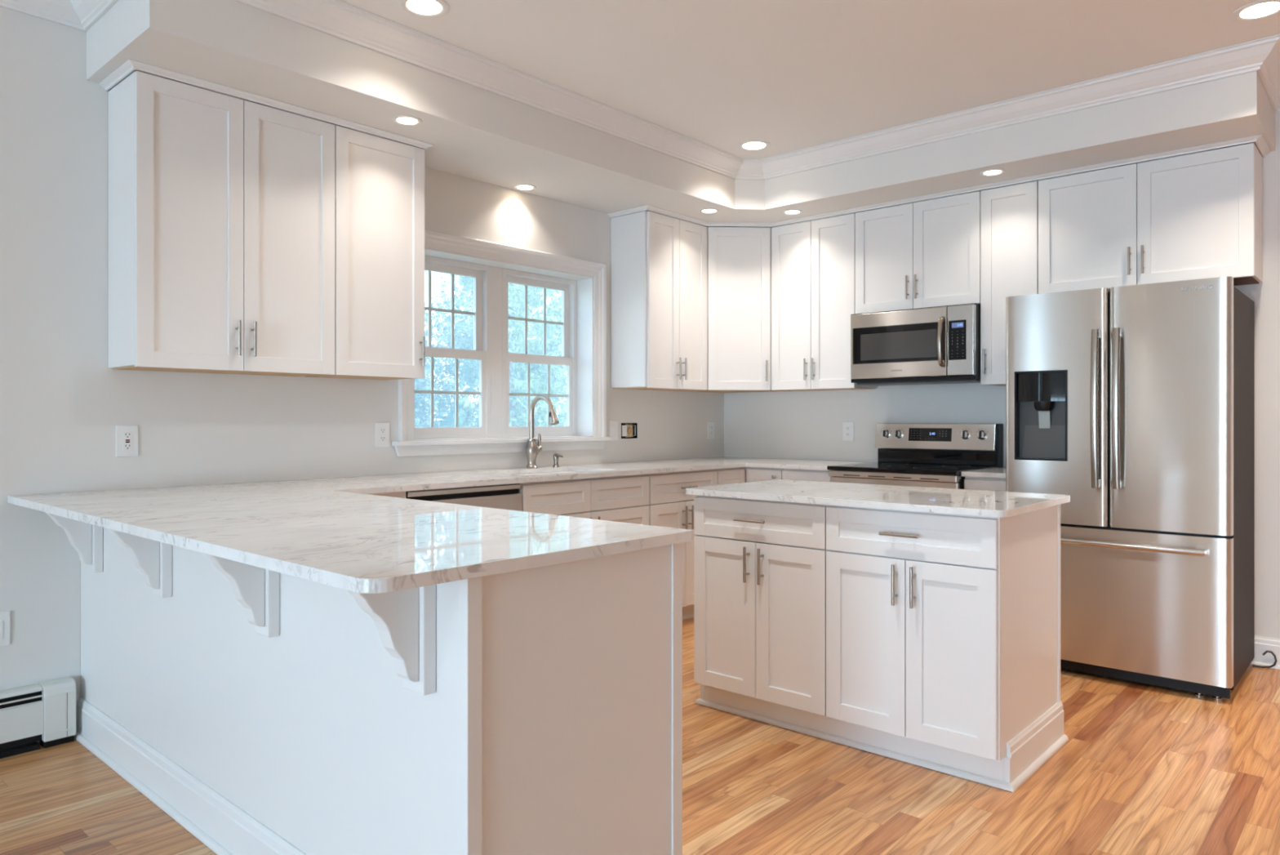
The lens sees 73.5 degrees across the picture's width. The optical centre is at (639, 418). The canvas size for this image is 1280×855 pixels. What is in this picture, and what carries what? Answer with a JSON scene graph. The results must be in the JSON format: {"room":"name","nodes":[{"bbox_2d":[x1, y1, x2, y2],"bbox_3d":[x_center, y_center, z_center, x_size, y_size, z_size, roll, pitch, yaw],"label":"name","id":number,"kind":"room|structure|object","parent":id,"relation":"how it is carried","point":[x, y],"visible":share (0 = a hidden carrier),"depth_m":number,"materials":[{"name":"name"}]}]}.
{"room":"kitchen","nodes":[
{"label":"kitchen","id":0,"kind":"room"},
{"bbox_2d":[0,6,724,743],"bbox_3d":[-3.532,-0.188,1.780,0.200,2.743,12.600,0,0,42],"label":"wall","id":1,"kind":"structure","parent":0,"point":[62,405],"depth_m":3.25,"materials":[{"name":"paint"}]},
{"bbox_2d":[0,610,9,646],"bbox_3d":[-2.271,0.744,3.029,0.010,0.122,0.078,0,0,42],"label":"electrical outlet","id":2,"kind":"object","parent":1,"relation":"attached to","point":[4,615],"visible":1,"depth_m":3.04,"materials":[{"name":"white plastic"}]},
{"bbox_2d":[0,675,75,758],"bbox_3d":[-3.164,1.071,1.981,0.078,0.225,3.200,0,0,42],"label":"baseboard heater","id":3,"kind":"object","parent":1,"relation":"attached to","point":[45,711],"visible":1,"depth_m":3.07,"materials":[{"name":"white metal"}]},
{"bbox_2d":[115,425,137,457],"bbox_3d":[-1.994,0.085,3.337,0.010,0.122,0.078,0,0,42],"label":"electrical outlet","id":4,"kind":"object","parent":1,"relation":"attached to","point":[126,436],"visible":1,"depth_m":3.33,"materials":[{"name":"white plastic"}]},
{"bbox_2d":[122,432,132,449],"bbox_3d":[-1.993,0.085,3.335,0.002,0.066,0.033,0,0,42],"label":"receptacle","id":5,"kind":"object","parent":4,"relation":"attached to","point":[126,437],"depth_m":3.33,"materials":[{"name":"white plastic"}]},
{"bbox_2d":[108,71,334,376],"bbox_3d":[-1.657,-0.723,3.463,0.341,1.066,0.768,0,0,42],"label":"upper cabinet","id":6,"kind":"object","parent":1,"relation":"attached to","point":[221,207],"visible":1,"depth_m":3.30,"materials":[{"name":"paint"}]},
{"bbox_2d":[98,58,434,150],"bbox_3d":[-1.511,-1.268,3.632,0.336,0.021,1.280,0,0,42],"label":"trim","id":7,"kind":"structure","parent":6,"relation":"on","point":[130,65],"depth_m":3.36,"materials":[{"name":"paint"}]},
{"bbox_2d":[304,125,425,379],"bbox_3d":[-1.250,-0.723,3.917,0.341,1.066,0.444,0,0,42],"label":"upper cabinet","id":8,"kind":"object","parent":1,"relation":"attached to","point":[380,182],"visible":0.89,"depth_m":3.82,"materials":[{"name":"paint"}]},
{"bbox_2d":[374,422,389,447],"bbox_3d":[-1.251,0.076,4.167,0.009,0.122,0.078,0,0,42],"label":"electrical outlet","id":9,"kind":"object","parent":1,"relation":"attached to","point":[381,428],"visible":1,"depth_m":4.16,"materials":[{"name":"white plastic"}]},
{"bbox_2d":[379,427,386,441],"bbox_3d":[-1.249,0.076,4.165,0.002,0.066,0.033,0,0,42],"label":"receptacle","id":10,"kind":"object","parent":9,"relation":"attached to","point":[382,430],"depth_m":4.16,"materials":[{"name":"white plastic"}]},
{"bbox_2d":[391,229,610,456],"bbox_3d":[-0.774,-0.386,4.818,0.252,1.140,1.500,0,0,42],"label":"window","id":11,"kind":"structure","parent":1,"relation":"in","point":[583,323],"depth_m":4.88,"materials":[{"name":"paint"}]},
{"bbox_2d":[414,356,479,426],"bbox_3d":[-1.055,-0.144,4.631,0.010,0.378,0.475,0,0,42],"label":"grille","id":12,"kind":"object","parent":11,"relation":"attached to","point":[432,391],"depth_m":4.68,"materials":[{"name":"paint"}]},
{"bbox_2d":[424,270,474,348],"bbox_3d":[-1.078,-0.591,4.651,0.010,0.411,0.443,0,0,42],"label":"grille","id":13,"kind":"object","parent":11,"relation":"attached to","point":[460,273],"depth_m":4.70,"materials":[{"name":"paint"}]},
{"bbox_2d":[508,284,562,355],"bbox_3d":[-0.629,-0.591,5.152,0.010,0.411,0.445,0,0,42],"label":"grille","id":14,"kind":"object","parent":11,"relation":"attached to","point":[557,287],"depth_m":5.20,"materials":[{"name":"paint"}]},
{"bbox_2d":[509,363,568,426],"bbox_3d":[-0.607,-0.144,5.131,0.010,0.378,0.477,0,0,42],"label":"grille","id":15,"kind":"object","parent":11,"relation":"attached to","point":[527,394],"depth_m":5.18,"materials":[{"name":"paint"}]},
{"bbox_2d":[608,420,617,439],"bbox_3d":[-0.165,0.072,5.379,0.010,0.122,0.078,0,0,42],"label":"light switch","id":16,"kind":"object","parent":1,"relation":"attached to","point":[613,424],"visible":0.98,"depth_m":5.38,"materials":[{"name":"white plastic"}]},
{"bbox_2d":[621,422,637,438],"bbox_3d":[-0.087,0.074,5.513,0.070,0.098,0.152,0,0,42],"label":"electrical box","id":17,"kind":"object","parent":1,"relation":"attached to","point":[628,430],"visible":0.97,"depth_m":5.51,"materials":[{"name":"black plastic"}]},
{"bbox_2d":[0,0,1279,179],"bbox_3d":[-0.444,-1.510,1.695,15.522,0.097,6.602,0,0,-10],"label":"trim","id":18,"kind":"structure","parent":1,"relation":"attached to","point":[338,19],"depth_m":3.88,"materials":[{"name":"paint"}]},
{"bbox_2d":[610,210,706,391],"bbox_3d":[0.142,-0.723,5.470,0.341,1.066,0.590,0,0,42],"label":"upper cabinet","id":19,"kind":"object","parent":1,"relation":"attached to","point":[659,261],"visible":1,"depth_m":5.31,"materials":[{"name":"paint"}]},
{"bbox_2d":[607,134,1271,226],"bbox_3d":[1.484,-1.268,4.892,3.444,0.021,0.796,0,0,25],"label":"trim","id":20,"kind":"structure","parent":19,"relation":"attached to","point":[1259,140],"depth_m":4.69,"materials":[{"name":"paint"}]},
{"bbox_2d":[707,421,714,438],"bbox_3d":[0.510,0.079,6.132,0.009,0.122,0.078,0,0,42],"label":"electrical outlet","id":21,"kind":"object","parent":1,"relation":"attached to","point":[710,424],"visible":1,"depth_m":6.12,"materials":[{"name":"white plastic"}]},
{"bbox_2d":[710,425,713,435],"bbox_3d":[0.512,0.079,6.130,0.002,0.066,0.033,0,0,42],"label":"receptacle","id":22,"kind":"object","parent":21,"relation":"attached to","point":[711,426],"depth_m":6.13,"materials":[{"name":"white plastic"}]},
{"bbox_2d":[675,226,790,392],"bbox_3d":[0.639,-0.723,5.826,0.609,1.066,0.603,0,0,42],"label":"upper cabinet","id":23,"kind":"object","parent":1,"relation":"attached to","point":[739,259],"visible":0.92,"depth_m":5.61,"materials":[{"name":"paint"}]},
{"bbox_2d":[0,617,1279,854],"bbox_3d":[0.117,1.244,-1.491,10.000,0.120,12.600,0,0,42],"label":"floor","id":24,"kind":"structure","parent":0,"point":[1142,768],"depth_m":2.71,"materials":[{"name":"brown wood"}]},
{"bbox_2d":[73,527,682,854],"bbox_3d":[-1.007,0.741,2.656,2.387,0.885,0.674,0,0,42],"label":"base cabinet","id":25,"kind":"object","parent":24,"relation":"on","point":[552,724],"visible":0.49,"depth_m":1.98,"materials":[{"name":"paint"}]},
{"bbox_2d":[44,511,102,572],"bbox_3d":[-1.988,0.420,3.010,0.074,0.244,0.166,0,0,42],"label":"corbel","id":26,"kind":"object","parent":25,"relation":"attached to","point":[86,539],"visible":0.71,"depth_m":3.02,"materials":[{"name":"paint"}]},
{"bbox_2d":[106,528,172,597],"bbox_3d":[-1.509,0.420,2.581,0.074,0.244,0.166,0,0,42],"label":"corbel","id":27,"kind":"object","parent":25,"relation":"attached to","point":[153,558],"visible":0.71,"depth_m":2.59,"materials":[{"name":"paint"}]},
{"bbox_2d":[203,552,279,637],"bbox_3d":[-0.983,0.420,2.109,0.074,0.244,0.166,0,0,42],"label":"corbel","id":28,"kind":"object","parent":25,"relation":"attached to","point":[257,588],"visible":0.66,"depth_m":2.12,"materials":[{"name":"paint"}]},
{"bbox_2d":[368,491,405,497],"bbox_3d":[-1.097,0.691,3.431,0.018,0.786,0.358,0,0,42],"label":"filler panel","id":29,"kind":"object","parent":25,"relation":"attached to","point":[398,494],"visible":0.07,"depth_m":3.52,"materials":[{"name":"paint"}]},
{"bbox_2d":[346,583,435,695],"bbox_3d":[-0.486,0.420,1.664,0.074,0.244,0.166,0,0,42],"label":"corbel","id":30,"kind":"object","parent":25,"relation":"attached to","point":[404,620],"visible":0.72,"depth_m":1.68,"materials":[{"name":"paint"}]},
{"bbox_2d":[7,456,871,593],"bbox_3d":[0.079,0.284,3.849,2.412,0.025,4.295,0,0,42],"label":"countertop","id":31,"kind":"structure","parent":25,"relation":"on","point":[331,531],"depth_m":2.19,"materials":[{"name":"white stone"}]},
{"bbox_2d":[525,394,559,467],"bbox_3d":[-0.530,0.068,4.741,0.249,0.407,0.102,0,0,42],"label":"faucet","id":32,"kind":"object","parent":31,"relation":"on","point":[532,450],"visible":1,"depth_m":4.77,"materials":[{"name":"silver metal"}]},
{"bbox_2d":[552,453,563,466],"bbox_3d":[-0.467,0.233,4.912,0.079,0.077,0.039,0,0,42],"label":"soap dispenser","id":33,"kind":"object","parent":31,"relation":"on","point":[556,455],"visible":1,"depth_m":4.91,"materials":[{"name":"silver metal"}]},
{"bbox_2d":[405,483,522,511],"bbox_3d":[-0.980,0.743,3.989,0.612,0.878,0.612,0,0,42],"label":"dishwasher","id":34,"kind":"object","parent":24,"relation":"on","point":[505,496],"visible":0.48,"depth_m":3.84,"materials":[{"name":"grey metal"}]},
{"bbox_2d":[498,471,648,524],"bbox_3d":[-0.466,0.741,4.559,0.653,0.885,0.906,0,0,42],"label":"base cabinet","id":35,"kind":"object","parent":24,"relation":"on","point":[625,498],"visible":0.25,"depth_m":4.39,"materials":[{"name":"paint"}]},
{"bbox_2d":[647,468,717,620],"bbox_3d":[0.046,0.741,5.130,0.653,0.885,0.620,0,0,42],"label":"base cabinet","id":36,"kind":"object","parent":24,"relation":"on","point":[669,504],"visible":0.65,"depth_m":4.91,"materials":[{"name":"paint"}]},
{"bbox_2d":[715,466,783,484],"bbox_3d":[0.641,0.741,5.622,0.882,0.885,0.903,0,0,42],"label":"base cabinet","id":37,"kind":"object","parent":24,"relation":"on","point":[739,474],"visible":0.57,"depth_m":5.29,"materials":[{"name":"paint"}]},
{"bbox_2d":[782,468,831,481],"bbox_3d":[1.184,0.741,5.303,0.348,0.885,0.653,0,0,42],"label":"base cabinet","id":38,"kind":"object","parent":24,"relation":"on","point":[787,473],"visible":0.02,"depth_m":5.09,"materials":[{"name":"paint"}]},
{"bbox_2d":[693,494,1068,791],"bbox_3d":[0.876,0.746,3.339,1.283,0.875,0.679,0,0,42],"label":"kitchen island","id":39,"kind":"object","parent":24,"relation":"on","point":[929,640],"visible":0.95,"depth_m":3.02,"materials":[{"name":"paint"}]},
{"bbox_2d":[685,479,1070,517],"bbox_3d":[0.894,0.295,3.361,1.282,0.023,0.733,0,0,42],"label":"island countertop","id":40,"kind":"structure","parent":39,"relation":"on","point":[993,504],"depth_m":3.17,"materials":[{"name":"white stone"}]},
{"bbox_2d":[826,422,1003,488],"bbox_3d":[1.566,0.604,4.904,0.750,1.159,0.731,0,0,42],"label":"range","id":41,"kind":"object","parent":24,"relation":"on","point":[926,455],"visible":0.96,"depth_m":4.96,"materials":[{"name":"silver metal"}]},
{"bbox_2d":[826,462,999,475],"bbox_3d":[1.555,0.278,4.890,0.746,0.022,0.625,0,0,42],"label":"cooktop","id":42,"kind":"object","parent":41,"relation":"in","point":[870,468],"depth_m":4.80,"materials":[{"name":"black glass"}]},
{"bbox_2d":[964,476,1005,491],"bbox_3d":[1.971,0.741,4.598,0.248,0.885,0.653,0,0,42],"label":"base cabinet","id":43,"kind":"object","parent":24,"relation":"on","point":[970,482],"visible":0.04,"depth_m":4.39,"materials":[{"name":"paint"}]},
{"bbox_2d":[961,466,1005,478],"bbox_3d":[1.976,0.284,4.600,0.260,0.025,0.643,0,0,42],"label":"countertop","id":44,"kind":"structure","parent":43,"relation":"on","point":[998,472],"depth_m":4.41,"materials":[{"name":"white stone"}]},
{"bbox_2d":[1005,276,1254,700],"bbox_3d":[2.326,0.296,4.096,0.911,1.774,0.808,0,0,42],"label":"refrigerator","id":45,"kind":"object","parent":24,"relation":"on","point":[1135,404],"visible":0.93,"depth_m":3.77,"materials":[{"name":"silver metal"}]},
{"bbox_2d":[1252,650,1276,667],"bbox_3d":[2.974,1.142,4.086,0.098,0.081,0.022,0,0,20],"label":"power cord","id":46,"kind":"object","parent":24,"relation":"on","point":[1265,651],"visible":1,"depth_m":4.08,"materials":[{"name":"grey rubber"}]},
{"bbox_2d":[339,0,1279,159],"bbox_3d":[0.117,-1.634,-1.491,10.000,0.150,12.600,0,0,42],"label":"ceiling","id":47,"kind":"structure","parent":0,"point":[789,75],"depth_m":3.62,"materials":[{"name":"paint"}]},
{"bbox_2d":[398,0,449,18],"bbox_3d":[-0.815,-1.556,3.238,0.188,0.005,0.188,0,0,42],"label":"recessed light","id":48,"kind":"object","parent":47,"relation":"in","point":[428,9],"visible":1,"depth_m":3.25,"materials":[{"name":"paint"}]},
{"bbox_2d":[86,0,1275,227],"bbox_3d":[0.469,-1.419,3.664,3.242,0.279,4.051,0,0,42],"label":"soffit","id":49,"kind":"structure","parent":47,"relation":"attached to","point":[475,133],"depth_m":3.96,"materials":[{"name":"paint"}]},
{"bbox_2d":[391,115,422,125],"bbox_3d":[-0.997,-1.276,3.673,0.124,0.005,0.124,0,0,42],"label":"recessed light","id":50,"kind":"object","parent":49,"relation":"attached to","point":[404,120],"visible":1,"depth_m":3.67,"materials":[{"name":"paint"}]},
{"bbox_2d":[513,184,536,191],"bbox_3d":[-0.634,-1.276,4.730,0.124,0.005,0.124,0,0,42],"label":"recessed light","id":51,"kind":"object","parent":49,"relation":"attached to","point":[520,187],"visible":1,"depth_m":4.72,"materials":[{"name":"paint"}]},
{"bbox_2d":[698,208,719,213],"bbox_3d":[0.425,-1.276,5.264,0.124,0.005,0.124,0,0,42],"label":"recessed light","id":52,"kind":"object","parent":49,"relation":"attached to","point":[707,211],"visible":1,"depth_m":5.26,"materials":[{"name":"paint"}]},
{"bbox_2d":[782,209,802,214],"bbox_3d":[0.941,-1.276,5.295,0.124,0.005,0.124,0,0,42],"label":"recessed light","id":53,"kind":"object","parent":49,"relation":"attached to","point":[787,211],"visible":1,"depth_m":5.28,"materials":[{"name":"paint"}]},
{"bbox_2d":[979,168,1005,176],"bbox_3d":[1.827,-1.276,4.445,0.124,0.005,0.124,0,0,42],"label":"recessed light","id":54,"kind":"object","parent":49,"relation":"attached to","point":[992,172],"visible":1,"depth_m":4.44,"materials":[{"name":"paint"}]},
{"bbox_2d":[737,140,770,151],"bbox_3d":[0.650,-1.556,4.888,0.188,0.005,0.188,0,0,42],"label":"recessed light","id":55,"kind":"object","parent":47,"relation":"in","point":[750,145],"visible":1,"depth_m":4.88,"materials":[{"name":"paint"}]},
{"bbox_2d":[1231,0,1279,22],"bbox_3d":[2.365,-1.556,3.269,0.188,0.005,0.188,0,0,42],"label":"recessed light","id":56,"kind":"object","parent":47,"relation":"in","point":[1260,10],"visible":1,"depth_m":3.27,"materials":[{"name":"paint"}]},
{"bbox_2d":[724,111,1279,638],"bbox_3d":[4.329,-0.188,3.060,9.800,2.743,0.200,0,0,42],"label":"wall","id":57,"kind":"structure","parent":0,"point":[782,424],"depth_m":5.06,"materials":[{"name":"paint"}]},
{"bbox_2d":[771,213,877,391],"bbox_3d":[1.173,-0.723,5.522,0.598,1.066,0.341,0,0,42],"label":"upper cabinet","id":58,"kind":"object","parent":57,"relation":"attached to","point":[813,262],"visible":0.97,"depth_m":5.41,"materials":[{"name":"paint"}]},
{"bbox_2d":[842,422,853,440],"bbox_3d":[1.355,0.080,5.584,0.078,0.122,0.009,0,0,42],"label":"electrical outlet","id":59,"kind":"object","parent":57,"relation":"attached to","point":[847,427],"visible":1,"depth_m":5.58,"materials":[{"name":"white plastic"}]},
{"bbox_2d":[845,426,849,436],"bbox_3d":[1.353,0.080,5.582,0.033,0.066,0.002,0,0,42],"label":"receptacle","id":60,"kind":"object","parent":59,"relation":"attached to","point":[847,428],"depth_m":5.58,"materials":[{"name":"white plastic"}]},
{"bbox_2d":[855,191,980,313],"bbox_3d":[1.678,-0.947,5.069,0.752,0.618,0.341,0,0,42],"label":"upper cabinet","id":61,"kind":"object","parent":57,"relation":"attached to","point":[923,254],"visible":0.8,"depth_m":4.95,"materials":[{"name":"paint"}]},
{"bbox_2d":[850,302,980,385],"bbox_3d":[1.642,-0.421,5.027,0.752,0.423,0.452,0,0,42],"label":"microwave","id":62,"kind":"object","parent":61,"relation":"attached to","point":[938,344],"visible":1,"depth_m":4.87,"materials":[{"name":"silver metal"}]},
{"bbox_2d":[980,181,1038,386],"bbox_3d":[2.071,-0.723,4.716,0.296,1.066,0.341,0,0,42],"label":"upper cabinet","id":63,"kind":"object","parent":57,"relation":"attached to","point":[1009,215],"visible":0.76,"depth_m":4.65,"materials":[{"name":"paint"}]},
{"bbox_2d":[1038,142,1262,293],"bbox_3d":[2.531,-0.954,4.305,0.930,0.605,0.341,0,0,42],"label":"upper cabinet","id":64,"kind":"object","parent":57,"relation":"attached to","point":[1197,215],"visible":0.88,"depth_m":4.16,"materials":[{"name":"paint"}]},
{"bbox_2d":[1249,660,1279,669],"bbox_3d":[5.290,1.174,2.035,6.599,0.018,0.014,0,0,42],"label":"trim","id":65,"kind":"structure","parent":57,"relation":"attached to","point":[1258,663],"depth_m":4.10,"materials":[{"name":"paint"}]},
{"bbox_2d":[1252,635,1279,664],"bbox_3d":[5.300,1.113,2.046,6.599,0.139,0.014,0,0,42],"label":"baseboard","id":66,"kind":"structure","parent":57,"relation":"attached to","point":[1262,643],"depth_m":4.10,"materials":[{"name":"paint"}]},
{"label":"outside","id":67,"kind":"structure","parent":0,"visible":0},
{"bbox_3d":[-1.248,1.609,7.924,55.000,0.150,50.000,0,0,42],"label":"ground","id":68,"kind":"structure","parent":67,"visible":0},
{"bbox_2d":[438,397,479,426],"bbox_3d":[-1.600,0.696,6.408,0.164,1.729,0.999,0,0,42],"label":"leaning trunk","id":69,"kind":"object","parent":68,"relation":"on","point":[464,413],"visible":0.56,"depth_m":6.59,"materials":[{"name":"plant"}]},
{"bbox_2d":[414,274,526,426],"bbox_3d":[-2.083,0.107,8.185,1.632,3.300,2.104,0,0,42],"label":"tree","id":70,"kind":"object","parent":68,"relation":"on","point":[422,414],"visible":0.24,"depth_m":8.15,"materials":[{"name":"green plant"}]},
{"bbox_2d":[435,273,566,426],"bbox_3d":[-1.630,-0.367,10.812,2.211,4.230,1.688,0,0,-43],"label":"tree","id":71,"kind":"object","parent":68,"relation":"on","point":[513,303],"visible":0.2,"depth_m":10.77,"materials":[{"name":"green plant"}]},
{"bbox_2d":[449,275,561,426],"bbox_3d":[-2.503,-2.394,18.420,3.212,7.859,1.989,0,0,-37],"label":"tree","id":72,"kind":"object","parent":68,"relation":"on","point":[558,303],"visible":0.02,"depth_m":18.25,"materials":[{"name":"green plant"}]},
{"bbox_2d":[457,275,566,426],"bbox_3d":[-1.905,-0.951,13.785,1.679,5.483,2.521,0,0,42],"label":"tree","id":73,"kind":"object","parent":68,"relation":"on","point":[551,339],"visible":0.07,"depth_m":13.67,"materials":[{"name":"green plant"}]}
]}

